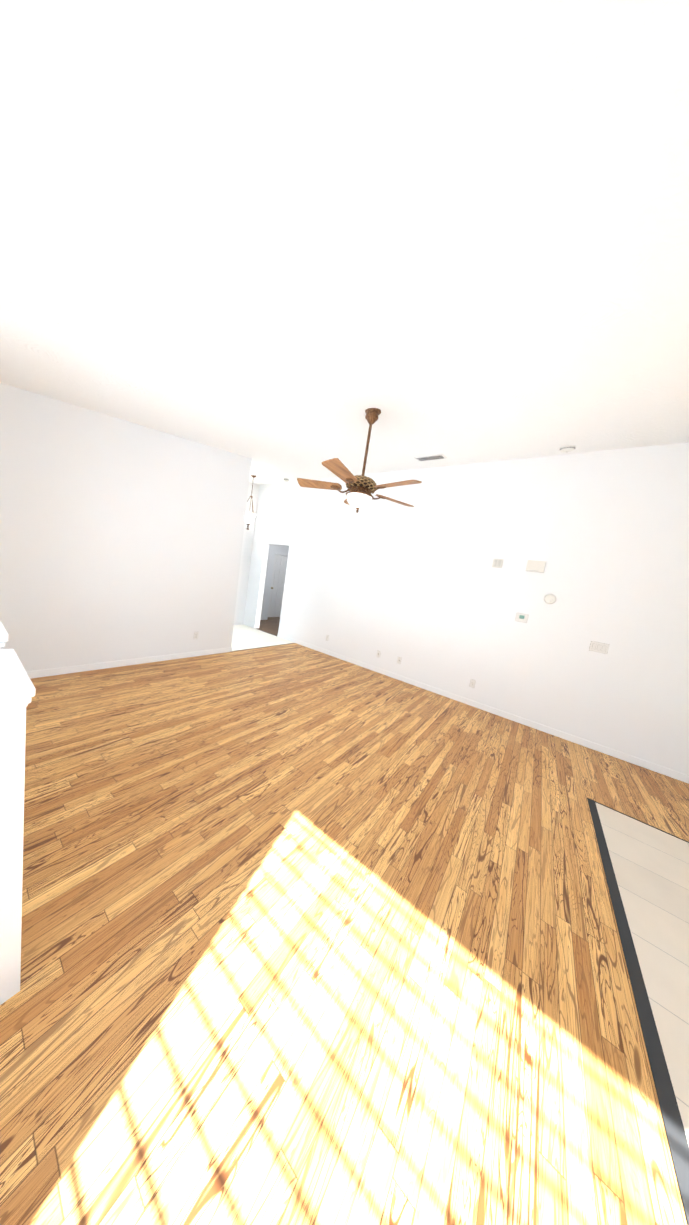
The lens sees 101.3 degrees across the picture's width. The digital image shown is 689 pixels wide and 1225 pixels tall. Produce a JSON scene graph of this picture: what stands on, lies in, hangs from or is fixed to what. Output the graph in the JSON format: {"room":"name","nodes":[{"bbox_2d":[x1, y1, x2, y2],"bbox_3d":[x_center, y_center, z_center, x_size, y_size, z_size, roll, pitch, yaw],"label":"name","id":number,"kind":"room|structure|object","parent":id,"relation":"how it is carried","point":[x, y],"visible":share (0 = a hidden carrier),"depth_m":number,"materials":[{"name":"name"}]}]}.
{"room":"empty living room","nodes":[
{"label":"empty living room","id":0,"kind":"room"},
{"bbox_2d":[0,707,25,1004],"bbox_3d":[-1.756,0.610,1.324,1.670,1.100,0.150,13,8,34],"label":"wall","id":1,"kind":"structure","parent":0,"point":[12,748],"depth_m":0.89,"materials":[{"name":"white paint"}]},
{"bbox_2d":[0,621,35,711],"bbox_3d":[-1.671,0.066,1.258,1.704,0.119,0.184,13,8,34],"label":"trim","id":2,"kind":"structure","parent":1,"relation":"on","point":[17,689],"depth_m":0.87,"materials":[{"name":"white wood"}]},
{"bbox_2d":[0,383,251,670],"bbox_3d":[-2.879,-1.151,3.284,0.140,3.750,3.790,13,8,34],"label":"wall","id":3,"kind":"structure","parent":0,"point":[120,539],"depth_m":3.37,"materials":[{"name":"white paint"}]},
{"bbox_2d":[26,647,231,678],"bbox_3d":[-3.095,0.662,3.462,0.012,0.085,3.802,13,8,34],"label":"baseboard","id":4,"kind":"structure","parent":3,"relation":"attached to","point":[96,666],"depth_m":3.67,"materials":[{"name":"white wood"}]},
{"bbox_2d":[194,632,198,638],"bbox_3d":[-2.334,0.353,4.450,0.012,0.119,0.074,13,8,34],"label":"electrical outlet","id":5,"kind":"object","parent":3,"relation":"attached to","point":[196,634],"visible":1,"depth_m":4.45,"materials":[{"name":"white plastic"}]},
{"bbox_2d":[236,482,258,621],"bbox_3d":[-3.969,-1.530,5.027,0.140,3.750,5.400,13,8,34],"label":"wall","id":6,"kind":"structure","parent":0,"point":[246,568],"depth_m":7.11,"materials":[{"name":"white paint"}]},
{"bbox_2d":[234,509,248,624],"bbox_3d":[-2.919,-1.112,6.659,0.156,2.865,1.060,13,8,34],"label":"door frame","id":7,"kind":"structure","parent":6,"relation":"attached to","point":[240,571],"depth_m":7.03,"materials":[{"name":"white wood"}]},
{"bbox_2d":[231,625,293,650],"bbox_3d":[-3.486,0.535,4.711,2.070,0.080,5.400,13,8,34],"label":"floor","id":8,"kind":"structure","parent":0,"point":[245,637],"depth_m":6.19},
{"bbox_2d":[232,643,292,651],"bbox_3d":[-1.563,0.681,5.678,0.020,0.013,1.610,13,8,34],"label":"floor strip","id":9,"kind":"object","parent":8,"relation":"on","point":[262,647],"visible":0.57,"depth_m":5.56,"materials":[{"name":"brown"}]},
{"bbox_2d":[256,617,279,635],"bbox_3d":[-1.473,0.416,8.306,2.800,0.080,2.800,13,8,34],"label":"floor","id":10,"kind":"structure","parent":0,"point":[270,625],"depth_m":7.79,"materials":[{"name":"brown wood"}]},
{"bbox_2d":[261,545,288,616],"bbox_3d":[-1.245,-0.899,8.181,2.680,2.600,2.600,13,8,34],"label":"wall","id":11,"kind":"structure","parent":0,"point":[268,576],"depth_m":8.38,"materials":[{"name":"white paint"}]},
{"bbox_2d":[267,554,287,616],"bbox_3d":[-2.103,-0.844,9.113,0.125,1.990,0.750,13,8,34],"label":"hall door","id":12,"kind":"structure","parent":11,"relation":"in","point":[277,585],"depth_m":9.07,"materials":[{"name":"white paint"}]},
{"bbox_2d":[275,551,287,556],"bbox_3d":[-2.143,-0.902,9.140,0.156,2.105,0.950,13,8,34],"label":"door frame","id":13,"kind":"structure","parent":11,"relation":"attached to","point":[281,553],"depth_m":8.90,"materials":[{"name":"white wood"}]},
{"bbox_2d":[0,643,688,1224],"bbox_3d":[0.459,1.481,1.954,7.740,0.080,5.400,13,8,34],"label":"floor","id":14,"kind":"structure","parent":0,"point":[312,937],"depth_m":1.17,"materials":[{"name":"brown wood"}]},
{"bbox_2d":[0,0,688,483],"bbox_3d":[0.171,-1.836,2.120,9.950,1.086,5.680,13,8,34],"label":"ceiling","id":15,"kind":"structure","parent":0,"point":[280,240],"depth_m":1.10,"materials":[{"name":"white paint"}]},
{"bbox_2d":[245,475,255,529],"bbox_3d":[-1.990,-2.353,6.053,0.314,1.137,0.306,13,8,34],"label":"pendant lamp","id":16,"kind":"object","parent":15,"relation":"hanging from","point":[249,517],"visible":0.83,"depth_m":6.01,"materials":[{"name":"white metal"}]},
{"bbox_2d":[297,408,421,512],"bbox_3d":[0.203,-1.454,2.710,1.231,0.959,1.231,13,8,34],"label":"ceiling fan","id":17,"kind":"object","parent":15,"relation":"hanging from","point":[361,489],"visible":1,"depth_m":2.67,"materials":[{"name":"brown wood"}]},
{"bbox_2d":[414,454,446,460],"bbox_3d":[1.221,-2.208,4.019,0.400,0.049,0.200,13,8,34],"label":"ceiling vent","id":18,"kind":"object","parent":15,"relation":"in","point":[431,457],"visible":1,"depth_m":3.99,"materials":[{"name":"white plastic"}]},
{"bbox_2d":[560,445,575,451],"bbox_3d":[2.626,-1.936,3.330,0.151,0.064,0.152,13,8,34],"label":"smoke detector","id":19,"kind":"object","parent":15,"relation":"attached to","point":[568,448],"visible":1,"depth_m":3.29,"materials":[{"name":"white plastic"}]},
{"bbox_2d":[244,442,688,774],"bbox_3d":[1.567,-0.608,4.538,9.950,3.750,0.140,13,8,34],"label":"wall","id":20,"kind":"structure","parent":0,"point":[426,591],"depth_m":3.87,"materials":[{"name":"white paint"}]},
{"bbox_2d":[243,621,254,627],"bbox_3d":[-2.459,0.302,7.279,0.465,0.085,0.012,13,8,34],"label":"baseboard","id":21,"kind":"structure","parent":20,"relation":"attached to","point":[244,623],"depth_m":7.27,"materials":[{"name":"white wood"}]},
{"bbox_2d":[255,544,268,627],"bbox_3d":[-2.071,-0.657,7.089,0.002,2.130,0.138,13,8,34],"label":"door frame","id":22,"kind":"structure","parent":20,"relation":"attached to","point":[262,583],"depth_m":7.08,"materials":[{"name":"white wood"}]},
{"bbox_2d":[469,679,475,687],"bbox_3d":[1.912,1.053,4.225,0.074,0.119,0.012,13,8,34],"label":"electrical outlet","id":23,"kind":"object","parent":20,"relation":"attached to","point":[472,683],"visible":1,"depth_m":4.22,"materials":[{"name":"white plastic"}]},
{"bbox_2d":[277,633,688,783],"bbox_3d":[1.777,1.319,4.318,8.340,0.085,0.012,13,8,34],"label":"baseboard","id":24,"kind":"structure","parent":20,"relation":"attached to","point":[682,777],"depth_m":3.87,"materials":[{"name":"white wood"}]},
{"bbox_2d":[492,559,502,567],"bbox_3d":[2.175,-0.709,4.018,0.125,0.125,0.017,13,8,34],"label":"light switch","id":25,"kind":"object","parent":20,"relation":"in","point":[497,563],"visible":1,"depth_m":4.01,"materials":[{"name":"white plastic"}]},
{"bbox_2d":[515,613,528,622],"bbox_3d":[2.415,0.065,3.852,0.141,0.115,0.028,13,8,34],"label":"thermostat","id":26,"kind":"object","parent":20,"relation":"attached to","point":[520,617],"visible":1,"depth_m":3.84,"materials":[{"name":"white plastic"}]},
{"bbox_2d":[526,560,545,572],"bbox_3d":[2.534,-0.620,3.747,0.205,0.145,0.050,13,8,34],"label":"door chime","id":27,"kind":"object","parent":20,"relation":"attached to","point":[535,566],"visible":1,"depth_m":3.73,"materials":[{"name":"white plastic"}]},
{"bbox_2d":[544,594,555,603],"bbox_3d":[2.673,-0.183,3.675,0.131,0.131,0.016,13,8,34],"label":"smoke detector","id":28,"kind":"object","parent":20,"relation":"attached to","point":[549,598],"visible":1,"depth_m":3.67,"materials":[{"name":"white plastic"}]},
{"bbox_2d":[589,641,609,653],"bbox_3d":[3.067,0.414,3.405,0.169,0.119,0.016,13,8,34],"label":"light switch","id":29,"kind":"object","parent":20,"relation":"attached to","point":[599,647],"visible":1,"depth_m":3.40,"materials":[{"name":"white plastic"}]},
{"bbox_2d":[595,802,688,1143],"bbox_3d":[2.082,1.965,0.039,2.790,0.080,4.120,13,8,34],"label":"floor","id":30,"kind":"structure","parent":0,"point":[650,864],"depth_m":1.56,"materials":[{"name":"beige tile"}]},
{"bbox_2d":[587,798,688,1224],"bbox_3d":[0.987,1.664,0.804,0.052,0.014,4.120,13,8,34],"label":"floor strip","id":31,"kind":"object","parent":30,"relation":"on","point":[675,1132],"visible":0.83,"depth_m":1.10,"materials":[{"name":"black metal"}]},
{"bbox_2d":[595,801,688,842],"bbox_3d":[3.267,1.911,1.716,2.790,0.013,0.012,13,8,34],"label":"floor strip","id":32,"kind":"object","parent":30,"relation":"on","point":[643,822],"visible":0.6,"depth_m":2.29,"materials":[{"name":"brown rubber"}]}
]}

